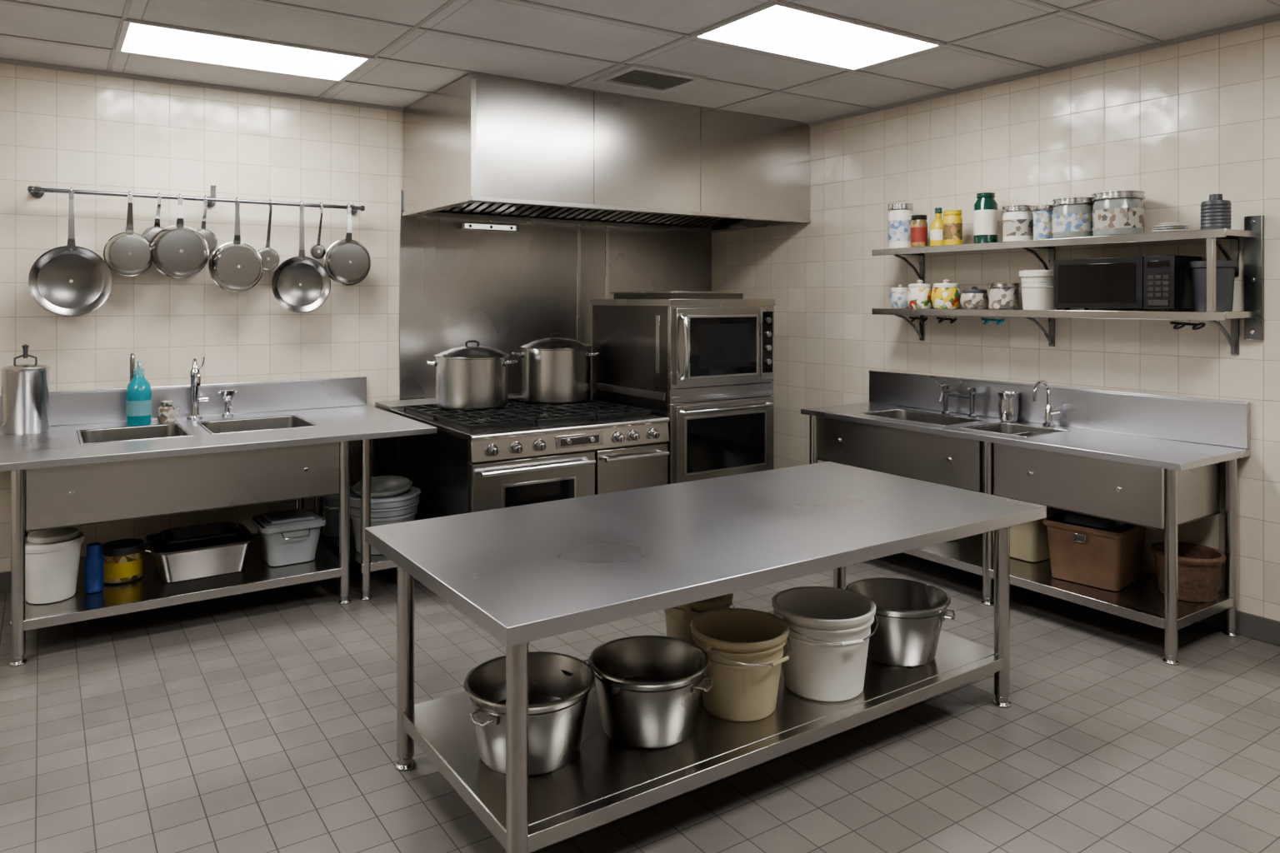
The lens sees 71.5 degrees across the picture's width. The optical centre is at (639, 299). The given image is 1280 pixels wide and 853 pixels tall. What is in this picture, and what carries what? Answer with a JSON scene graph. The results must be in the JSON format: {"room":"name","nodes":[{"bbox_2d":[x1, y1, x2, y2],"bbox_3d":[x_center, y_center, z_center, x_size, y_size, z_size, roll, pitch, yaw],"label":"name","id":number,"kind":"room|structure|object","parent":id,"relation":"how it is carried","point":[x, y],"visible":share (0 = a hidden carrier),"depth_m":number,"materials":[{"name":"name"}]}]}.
{"room":"commercial kitchen","nodes":[
{"label":"commercial kitchen","id":0,"kind":"room"},
{"bbox_2d":[0,63,403,572],"bbox_3d":[-2.483,0.150,6.056,7.450,3.100,0.120,0,0,-34],"label":"wall","id":1,"kind":"structure","parent":0,"point":[59,129],"depth_m":5.72,"materials":[{"name":"tile"}]},
{"bbox_2d":[0,535,333,593],"bbox_3d":[-3.669,1.640,5.177,4.500,0.120,0.014,0,0,-34],"label":"baseboard","id":2,"kind":"structure","parent":1,"relation":"attached to","point":[5,577],"depth_m":5.16,"materials":[{"name":"grey"}]},
{"bbox_2d":[0,376,366,429],"bbox_3d":[-2.899,0.647,5.676,2.295,0.204,0.036,0,0,-34],"label":"backsplash","id":3,"kind":"structure","parent":1,"relation":"attached to","point":[95,406],"depth_m":5.77,"materials":[{"name":"metal"}]},
{"bbox_2d":[26,185,364,214],"bbox_3d":[-2.754,-0.664,5.698,1.940,0.125,0.169,0,0,-34],"label":"rail","id":4,"kind":"object","parent":1,"relation":"attached to","point":[37,192],"visible":0.98,"depth_m":5.58,"materials":[{"name":"grey metal"}]},
{"bbox_2d":[28,187,112,316],"bbox_3d":[-3.343,-0.283,5.221,0.416,0.762,0.059,0,0,-34],"label":"frying pan","id":5,"kind":"object","parent":4,"relation":"hanging from","point":[49,277],"visible":1,"depth_m":5.22,"materials":[{"name":"metal"}]},
{"bbox_2d":[103,190,152,276],"bbox_3d":[-3.103,-0.404,5.401,0.272,0.520,0.088,0,0,-34],"label":"saucepan","id":6,"kind":"object","parent":4,"relation":"hanging from","point":[116,250],"visible":0.94,"depth_m":5.37,"materials":[{"name":"metal"}]},
{"bbox_2d":[141,192,163,242],"bbox_3d":[-2.992,-0.476,5.515,0.175,0.376,0.147,0,0,-34],"label":"saucepan","id":7,"kind":"object","parent":4,"relation":"hanging from","point":[150,232],"visible":0.4,"depth_m":5.52,"materials":[{"name":"metal"}]},
{"bbox_2d":[150,193,209,278],"bbox_3d":[-2.854,-0.399,5.516,0.334,0.531,0.116,0,0,-34],"label":"saucepan","id":8,"kind":"object","parent":4,"relation":"hanging from","point":[167,244],"visible":1,"depth_m":5.47,"materials":[{"name":"metal"}]},
{"bbox_2d":[195,195,217,254],"bbox_3d":[-2.772,-0.475,5.653,0.171,0.377,0.130,0,0,-34],"label":"pan","id":9,"kind":"object","parent":4,"relation":"hanging from","point":[210,237],"visible":0.44,"depth_m":5.68,"materials":[{"name":"metal"}]},
{"bbox_2d":[208,196,263,292],"bbox_3d":[-2.585,-0.357,5.703,0.326,0.615,0.106,0,0,-34],"label":"saucepan","id":10,"kind":"object","parent":4,"relation":"hanging from","point":[223,263],"visible":1,"depth_m":5.67,"materials":[{"name":"metal"}]},
{"bbox_2d":[257,199,279,271],"bbox_3d":[-2.450,-0.427,5.864,0.159,0.473,0.120,0,0,-34],"label":"pan","id":11,"kind":"object","parent":4,"relation":"hanging from","point":[265,252],"visible":0.88,"depth_m":5.87,"materials":[{"name":"metal"}]},
{"bbox_2d":[271,200,330,313],"bbox_3d":[-2.269,-0.288,5.944,0.379,0.752,0.059,0,0,-34],"label":"frying pan","id":12,"kind":"object","parent":4,"relation":"hanging from","point":[314,291],"visible":1,"depth_m":5.94,"materials":[{"name":"metal"}]},
{"bbox_2d":[310,202,325,259],"bbox_3d":[-2.178,-0.471,6.043,0.103,0.385,0.114,0,0,-34],"label":"pan","id":13,"kind":"object","parent":4,"relation":"hanging from","point":[313,251],"visible":1,"depth_m":6.05,"materials":[{"name":"metal"}]},
{"bbox_2d":[323,203,370,285],"bbox_3d":[-2.002,-0.382,6.107,0.319,0.564,0.086,0,0,-34],"label":"saucepan","id":14,"kind":"object","parent":4,"relation":"hanging from","point":[337,257],"visible":1,"depth_m":6.08,"materials":[{"name":"metal"}]},
{"bbox_2d":[399,190,711,399],"bbox_3d":[-0.551,0.450,7.269,2.890,2.500,0.025,0,0,-34],"label":"wall panel","id":15,"kind":"object","parent":1,"relation":"attached to","point":[505,292],"visible":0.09,"depth_m":6.96,"materials":[{"name":"silver metal"}]},
{"bbox_2d":[402,72,810,232],"bbox_3d":[-0.189,-1.000,6.742,2.874,0.780,1.246,0,0,-34],"label":"exhaust hood","id":16,"kind":"object","parent":1,"relation":"attached to","point":[477,147],"visible":1,"depth_m":6.11,"materials":[{"name":"metal"}]},
{"bbox_2d":[460,222,517,231],"bbox_3d":[-1.153,-0.560,6.813,0.460,0.050,0.069,0,0,-34],"label":"lamp","id":17,"kind":"object","parent":16,"relation":"attached to","point":[470,226],"visible":1,"depth_m":6.78,"materials":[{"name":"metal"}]},
{"bbox_2d":[0,543,1279,852],"bbox_3d":[-0.061,1.750,2.461,7.450,0.100,8.550,0,0,-34],"label":"floor","id":18,"kind":"structure","parent":0,"point":[264,721],"depth_m":3.34,"materials":[{"name":"tile"}]},
{"bbox_2d":[0,405,436,666],"bbox_3d":[-2.527,1.224,5.137,2.310,0.953,1.345,0,0,-34],"label":"sink counter","id":19,"kind":"object","parent":18,"relation":"on","point":[67,476],"depth_m":4.66,"materials":[{"name":"metal"}]},
{"bbox_2d":[0,344,49,434],"bbox_3d":[-3.482,0.499,5.034,0.228,0.499,0.228,0,0,-34],"label":"steel canister","id":20,"kind":"object","parent":19,"relation":"on","point":[24,387],"visible":1,"depth_m":4.95,"materials":[{"name":"grey metal"}]},
{"bbox_2d":[25,527,84,604],"bbox_3d":[-2.962,1.333,4.468,0.286,0.326,0.286,0,0,-34],"label":"tub","id":21,"kind":"object","parent":19,"relation":"on","point":[52,556],"visible":0.84,"depth_m":4.38,"materials":[{"name":"white plastic"}]},
{"bbox_2d":[84,542,104,593],"bbox_3d":[-2.808,1.377,4.571,0.086,0.240,0.086,0,0,-34],"label":"bottle","id":22,"kind":"object","parent":19,"relation":"on","point":[94,561],"visible":1,"depth_m":4.54,"materials":[{"name":"blue plastic"}]},
{"bbox_2d":[101,539,144,584],"bbox_3d":[-2.775,1.401,4.763,0.203,0.190,0.203,0,0,-34],"label":"jar","id":23,"kind":"object","parent":19,"relation":"on","point":[123,557],"visible":0.93,"depth_m":4.69,"materials":[{"name":"yellow plastic"}]},
{"bbox_2d":[125,353,134,422],"bbox_3d":[-3.108,0.537,5.436,0.060,0.426,0.111,0,0,-34],"label":"tap","id":24,"kind":"object","parent":19,"relation":"on","point":[132,355],"visible":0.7,"depth_m":5.41,"materials":[{"name":"grey metal"}]},
{"bbox_2d":[125,360,151,426],"bbox_3d":[-3.006,0.557,5.330,0.136,0.385,0.136,0,0,-34],"label":"soap bottle","id":25,"kind":"object","parent":19,"relation":"on","point":[138,393],"visible":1,"depth_m":5.28,"materials":[{"name":"teal plastic"}]},
{"bbox_2d":[157,400,179,423],"bbox_3d":[-2.892,0.682,5.431,0.106,0.135,0.106,0,0,11],"label":"sugar pot","id":26,"kind":"object","parent":19,"relation":"on","point":[167,412],"visible":1,"depth_m":5.40,"materials":[{"name":"multicoloured ceramic"}]},
{"bbox_2d":[186,356,208,419],"bbox_3d":[-2.753,0.554,5.544,0.120,0.392,0.218,0,0,-34],"label":"kitchen faucet","id":27,"kind":"object","parent":19,"relation":"on","point":[194,373],"visible":1,"depth_m":5.57,"materials":[{"name":"silver metal"}]},
{"bbox_2d":[143,521,254,582],"bbox_3d":[-2.461,1.398,4.950,0.532,0.196,0.476,0,0,-34],"label":"roasting pan","id":28,"kind":"object","parent":19,"relation":"on","point":[189,552],"visible":1,"depth_m":4.84,"materials":[{"name":"metal"}]},
{"bbox_2d":[217,389,237,417],"bbox_3d":[-2.621,0.662,5.682,0.142,0.175,0.107,0,0,30],"label":"valve","id":29,"kind":"object","parent":19,"relation":"on","point":[227,396],"visible":1,"depth_m":5.67,"materials":[{"name":"silver metal"}]},
{"bbox_2d":[251,508,325,566],"bbox_3d":[-2.026,1.370,5.128,0.350,0.252,0.390,0,0,-34],"label":"tub","id":30,"kind":"object","parent":19,"relation":"on","point":[290,537],"visible":1,"depth_m":5.03,"materials":[{"name":"grey plastic"}]},
{"bbox_2d":[319,487,354,537],"bbox_3d":[-1.902,1.361,5.679,0.272,0.272,0.278,0,0,-34],"label":"plastic bucket","id":31,"kind":"object","parent":19,"relation":"on","point":[331,505],"visible":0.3,"depth_m":5.59,"materials":[{"name":"black plastic"}]},
{"bbox_2d":[350,475,420,554],"bbox_3d":[-1.550,1.296,5.370,0.438,0.400,0.438,0,0,-34],"label":"tubs","id":32,"kind":"object","parent":19,"relation":"on","point":[393,498],"visible":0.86,"depth_m":5.24,"materials":[{"name":"grey plastic"}]},
{"bbox_2d":[375,392,669,520],"bbox_3d":[-0.834,1.206,5.967,1.345,0.988,1.774,0,0,-34],"label":"gas range","id":33,"kind":"object","parent":18,"relation":"on","point":[520,452],"visible":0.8,"depth_m":5.34,"materials":[{"name":"metal"}]},
{"bbox_2d":[425,340,518,409],"bbox_3d":[-1.127,0.492,5.969,0.506,0.441,0.499,0,0,-43],"label":"stock pot","id":34,"kind":"object","parent":33,"relation":"on","point":[468,377],"visible":1,"depth_m":5.77,"materials":[{"name":"metal"}]},
{"bbox_2d":[511,332,600,404],"bbox_3d":[-0.594,0.472,6.304,0.510,0.481,0.509,0,0,-44],"label":"stock pot","id":35,"kind":"object","parent":33,"relation":"on","point":[555,370],"visible":1,"depth_m":6.10,"materials":[{"name":"metal"}]},
{"bbox_2d":[590,291,774,484],"bbox_3d":[0.320,0.822,6.285,0.905,1.757,1.093,0,0,-34],"label":"double oven","id":36,"kind":"object","parent":18,"relation":"on","point":[703,362],"visible":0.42,"depth_m":5.91,"materials":[{"name":"metal"}]},
{"bbox_2d":[365,461,1046,852],"bbox_3d":[0.337,1.290,3.612,2.525,0.820,1.265,0,0,-34],"label":"prep table","id":37,"kind":"object","parent":18,"relation":"on","point":[524,574],"visible":0.8,"depth_m":3.13,"materials":[{"name":"metal"}]},
{"bbox_2d":[463,651,594,776],"bbox_3d":[-0.362,1.365,2.927,0.454,0.248,0.430,0,0,-34],"label":"bucket","id":38,"kind":"object","parent":37,"relation":"on","point":[560,685],"visible":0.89,"depth_m":2.82,"materials":[{"name":"silver metal"}]},
{"bbox_2d":[588,635,712,749],"bbox_3d":[0.031,1.368,3.095,0.420,0.243,0.427,0,0,-34],"label":"bucket","id":39,"kind":"object","parent":37,"relation":"on","point":[649,687],"visible":0.98,"depth_m":2.98,"materials":[{"name":"silver metal"}]},
{"bbox_2d":[664,593,734,644],"bbox_3d":[0.242,1.349,3.692,0.312,0.282,0.311,0,0,-34],"label":"plastic bucket","id":40,"kind":"object","parent":37,"relation":"on","point":[678,619],"visible":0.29,"depth_m":3.58,"materials":[{"name":"beige plastic"}]},
{"bbox_2d":[690,608,791,721],"bbox_3d":[0.370,1.341,3.254,0.379,0.297,0.375,0,0,-34],"label":"plastic bucket","id":41,"kind":"object","parent":37,"relation":"on","point":[744,650],"visible":0.96,"depth_m":3.14,"materials":[{"name":"beige plastic"}]},
{"bbox_2d":[771,586,878,702],"bbox_3d":[0.712,1.329,3.425,0.409,0.322,0.408,0,0,-34],"label":"plastic bucket","id":42,"kind":"object","parent":37,"relation":"on","point":[829,633],"visible":0.96,"depth_m":3.30,"materials":[{"name":"white plastic"}]},
{"bbox_2d":[845,577,954,667],"bbox_3d":[1.083,1.363,3.744,0.430,0.253,0.431,0,0,-34],"label":"bucket","id":43,"kind":"object","parent":37,"relation":"on","point":[911,615],"visible":0.73,"depth_m":3.61,"materials":[{"name":"silver metal"}]},
{"bbox_2d":[800,402,1250,665],"bbox_3d":[2.089,1.224,5.290,0.716,0.953,2.460,0,0,-34],"label":"sink counter","id":44,"kind":"object","parent":18,"relation":"on","point":[1161,484],"depth_m":4.66,"materials":[{"name":"metal"}]},
{"bbox_2d":[938,384,976,417],"bbox_3d":[1.993,0.651,5.708,0.228,0.195,0.252,0,0,-34],"label":"bridge faucet","id":45,"kind":"object","parent":44,"relation":"on","point":[947,392],"visible":1,"depth_m":5.69,"materials":[{"name":"grey metal"}]},
{"bbox_2d":[997,391,1019,422],"bbox_3d":[2.269,0.660,5.465,0.128,0.180,0.141,0,0,4],"label":"milk pitcher","id":46,"kind":"object","parent":44,"relation":"on","point":[1008,406],"visible":1,"depth_m":5.43,"materials":[{"name":"metal"}]},
{"bbox_2d":[993,506,1063,562],"bbox_3d":[2.261,1.356,5.225,0.300,0.282,0.330,0,0,-34],"label":"food container","id":47,"kind":"object","parent":44,"relation":"on","point":[1028,541],"visible":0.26,"depth_m":5.09,"materials":[{"name":"beige plastic"}]},
{"bbox_2d":[1032,380,1060,428],"bbox_3d":[2.364,0.610,5.218,0.174,0.281,0.102,0,0,-10],"label":"faucet","id":48,"kind":"object","parent":44,"relation":"on","point":[1048,422],"visible":1,"depth_m":5.22,"materials":[{"name":"silver metal"}]},
{"bbox_2d":[1042,510,1145,591],"bbox_3d":[2.461,1.324,4.793,0.431,0.345,0.408,0,0,-42],"label":"crate","id":49,"kind":"object","parent":44,"relation":"on","point":[1102,553],"visible":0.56,"depth_m":4.67,"materials":[{"name":"brown plastic"}]},
{"bbox_2d":[1150,541,1225,602],"bbox_3d":[2.782,1.384,4.515,0.330,0.225,0.330,0,0,-34],"label":"wicker basket","id":50,"kind":"object","parent":44,"relation":"on","point":[1199,566],"visible":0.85,"depth_m":4.40,"materials":[{"name":"brown wicker"}]},
{"bbox_2d":[0,0,1279,122],"bbox_3d":[-0.061,-1.450,2.461,7.450,0.100,8.550,0,0,-34],"label":"ceiling","id":51,"kind":"structure","parent":0,"point":[1062,37],"depth_m":4.79,"materials":[{"name":"tile"}]},
{"bbox_2d":[115,19,374,82],"bbox_3d":[-2.231,-1.394,5.038,1.250,0.011,0.670,0,0,-34],"label":"ceiling light panel","id":52,"kind":"object","parent":51,"relation":"in","point":[135,37],"depth_m":5.00,"materials":[{"name":"white plastic"}]},
{"bbox_2d":[0,0,1279,126],"bbox_3d":[-0.061,-1.387,2.461,7.450,0.025,8.550,0,0,-34],"label":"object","id":53,"kind":"structure","parent":51,"relation":"attached to","point":[1159,43],"depth_m":5.02,"materials":[{"name":"grey metal"}]},
{"bbox_2d":[593,63,705,93],"bbox_3d":[0.060,-1.390,5.593,0.550,0.020,0.450,0,0,-34],"label":"ceiling vent","id":54,"kind":"object","parent":51,"relation":"in","point":[635,76],"depth_m":5.57,"materials":[{"name":"grey metal"}]},
{"bbox_2d":[689,0,946,71],"bbox_3d":[0.965,-1.394,4.768,1.250,0.011,0.670,0,0,-34],"label":"ceiling light panel","id":55,"kind":"object","parent":51,"relation":"in","point":[777,28],"depth_m":4.72,"materials":[{"name":"white plastic"}]},
{"bbox_2d":[711,20,1279,621],"bbox_3d":[3.045,0.150,4.626,0.120,3.100,8.670,0,0,-34],"label":"wall","id":56,"kind":"structure","parent":0,"point":[1181,124],"depth_m":5.32,"materials":[{"name":"tile"}]},
{"bbox_2d":[868,370,1249,449],"bbox_3d":[2.371,0.632,5.480,0.036,0.234,2.460,0,0,-34],"label":"backsplash","id":57,"kind":"structure","parent":56,"relation":"attached to","point":[1205,421],"depth_m":5.11,"materials":[{"name":"metal"}]},
{"bbox_2d":[871,215,1264,354],"bbox_3d":[2.345,-0.070,5.239,0.352,0.700,2.210,0,0,-34],"label":"shelf rack","id":58,"kind":"object","parent":56,"relation":"attached to","point":[1252,233],"visible":0.94,"depth_m":4.52,"materials":[{"name":"grey metal"}]},
{"bbox_2d":[889,285,909,308],"bbox_3d":[1.782,-0.024,6.072,0.150,0.162,0.150,0,0,-34],"label":"jar","id":59,"kind":"object","parent":58,"relation":"on","point":[897,298],"visible":0.81,"depth_m":6.01,"materials":[{"name":"white ceramic"}]},
{"bbox_2d":[887,203,914,249],"bbox_3d":[1.782,-0.497,6.072,0.172,0.310,0.172,0,0,-34],"label":"storage jar","id":60,"kind":"object","parent":58,"relation":"in","point":[899,220],"visible":0.89,"depth_m":6.00,"materials":[{"name":"white ceramic"}]},
{"bbox_2d":[908,315,928,323],"bbox_3d":[1.820,0.112,5.818,0.073,0.078,0.188,0,0,-34],"label":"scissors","id":61,"kind":"object","parent":58,"relation":"attached to","point":[912,318],"visible":0.95,"depth_m":5.80,"materials":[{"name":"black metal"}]},
{"bbox_2d":[910,215,927,247],"bbox_3d":[1.860,-0.453,5.920,0.111,0.220,0.111,0,0,-34],"label":"spice jar","id":62,"kind":"object","parent":58,"relation":"on","point":[918,223],"visible":0.9,"depth_m":5.87,"materials":[{"name":"red glass"}]},
{"bbox_2d":[906,280,932,308],"bbox_3d":[1.868,-0.038,5.925,0.176,0.192,0.176,0,0,-34],"label":"cookie jar","id":63,"kind":"object","parent":58,"relation":"in","point":[918,296],"visible":0.96,"depth_m":5.86,"materials":[{"name":"ceramic"}]},
{"bbox_2d":[930,207,942,246],"bbox_3d":[1.955,-0.472,5.815,0.111,0.260,0.111,0,0,-34],"label":"sauce bottle","id":64,"kind":"object","parent":58,"relation":"on","point":[936,227],"visible":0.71,"depth_m":5.78,"materials":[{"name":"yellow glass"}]},
{"bbox_2d":[930,279,960,309],"bbox_3d":[1.983,-0.038,5.755,0.186,0.192,0.186,0,0,-34],"label":"cookie jar","id":65,"kind":"object","parent":58,"relation":"in","point":[946,295],"visible":0.99,"depth_m":5.69,"materials":[{"name":"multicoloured ceramic"}]},
{"bbox_2d":[936,315,957,324],"bbox_3d":[1.943,0.112,5.636,0.073,0.078,0.188,0,0,-34],"label":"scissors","id":66,"kind":"object","parent":58,"relation":"attached to","point":[941,319],"visible":0.95,"depth_m":5.62,"materials":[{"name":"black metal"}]},
{"bbox_2d":[942,210,962,245],"bbox_3d":[2.002,-0.458,5.690,0.121,0.230,0.121,0,0,-34],"label":"jar","id":67,"kind":"object","parent":58,"relation":"on","point":[952,220],"visible":0.91,"depth_m":5.64,"materials":[{"name":"yellow glass"}]},
{"bbox_2d":[960,286,989,309],"bbox_3d":[2.106,-0.013,5.591,0.172,0.142,0.172,0,0,-34],"label":"cookie jar","id":68,"kind":"object","parent":58,"relation":"in","point":[973,298],"visible":0.98,"depth_m":5.53,"materials":[{"name":"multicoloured ceramic"}]},
{"bbox_2d":[973,192,998,243],"bbox_3d":[2.150,-0.502,5.524,0.141,0.320,0.141,0,0,-34],"label":"glass bottle","id":69,"kind":"object","parent":58,"relation":"on","point":[986,212],"visible":0.89,"depth_m":5.47,"materials":[{"name":"green glass"}]},
{"bbox_2d":[981,316,1004,324],"bbox_3d":[2.127,0.112,5.362,0.073,0.078,0.188,0,0,-34],"label":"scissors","id":70,"kind":"object","parent":58,"relation":"attached to","point":[986,320],"visible":0.97,"depth_m":5.35,"materials":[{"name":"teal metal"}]},
{"bbox_2d":[987,283,1019,309],"bbox_3d":[2.220,-0.022,5.421,0.181,0.160,0.181,0,0,-34],"label":"jam jar","id":71,"kind":"object","parent":58,"relation":"in","point":[1002,296],"visible":1,"depth_m":5.35,"materials":[{"name":"glass"}]},
{"bbox_2d":[1002,205,1033,241],"bbox_3d":[2.273,-0.453,5.342,0.176,0.220,0.176,0,0,-34],"label":"storage jar","id":72,"kind":"object","parent":58,"relation":"in","point":[1017,220],"visible":0.87,"depth_m":5.27,"materials":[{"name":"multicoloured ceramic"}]},
{"bbox_2d":[1018,270,1056,309],"bbox_3d":[2.351,-0.058,5.226,0.228,0.230,0.228,0,0,-34],"label":"ceramic crock","id":73,"kind":"object","parent":58,"relation":"on","point":[1037,286],"visible":0.79,"depth_m":5.14,"materials":[{"name":"white ceramic"}]},
{"bbox_2d":[1033,205,1054,239],"bbox_3d":[2.368,-0.448,5.201,0.121,0.210,0.121,0,0,-34],"label":"storage jar","id":74,"kind":"object","parent":58,"relation":"in","point":[1042,216],"visible":0.69,"depth_m":5.15,"materials":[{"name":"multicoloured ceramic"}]},
{"bbox_2d":[1051,196,1094,239],"bbox_3d":[2.463,-0.458,5.042,0.226,0.230,0.226,0,0,-34],"label":"storage jar","id":75,"kind":"object","parent":58,"relation":"in","point":[1072,217],"visible":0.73,"depth_m":4.95,"materials":[{"name":"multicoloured glass"}]},
{"bbox_2d":[1091,190,1145,236],"bbox_3d":[2.608,-0.463,4.844,0.258,0.240,0.258,0,0,-34],"label":"storage jar","id":76,"kind":"object","parent":58,"relation":"in","point":[1114,212],"visible":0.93,"depth_m":4.74,"materials":[{"name":"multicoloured glass"}]},
{"bbox_2d":[1054,255,1201,311],"bbox_3d":[2.622,-0.083,4.805,0.301,0.284,0.643,0,0,-34],"label":"microwave oven","id":77,"kind":"object","parent":58,"relation":"on","point":[1149,282],"visible":1,"depth_m":4.66,"materials":[{"name":"black plastic"}]},
{"bbox_2d":[1151,222,1189,232],"bbox_3d":[2.759,-0.370,4.620,0.170,0.055,0.170,0,0,-34],"label":"plate stack","id":78,"kind":"object","parent":58,"relation":"on","point":[1171,227],"visible":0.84,"depth_m":4.57,"materials":[{"name":"white ceramic"}]},
{"bbox_2d":[1170,320,1205,329],"bbox_3d":[2.742,0.112,4.450,0.073,0.078,0.188,0,0,-34],"label":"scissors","id":79,"kind":"object","parent":58,"relation":"attached to","point":[1177,324],"visible":0.98,"depth_m":4.44,"materials":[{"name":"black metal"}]},
{"bbox_2d":[1189,260,1237,311],"bbox_3d":[2.865,-0.068,4.445,0.204,0.250,0.204,0,0,-34],"label":"bin","id":80,"kind":"object","parent":58,"relation":"on","point":[1225,270],"visible":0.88,"depth_m":4.37,"materials":[{"name":"plastic"}]},
{"bbox_2d":[1200,194,1231,229],"bbox_3d":[2.879,-0.436,4.442,0.132,0.187,0.132,0,0,-34],"label":"canister","id":81,"kind":"object","parent":58,"relation":"on","point":[1215,212],"visible":0.92,"depth_m":4.39,"materials":[{"name":"grey plastic"}]},
{"bbox_2d":[1195,610,1279,646],"bbox_3d":[3.023,1.640,4.539,0.014,0.120,8.550,0,0,-34],"label":"baseboard","id":82,"kind":"structure","parent":56,"relation":"attached to","point":[1260,628],"depth_m":4.45,"materials":[{"name":"grey tile"}]}
]}

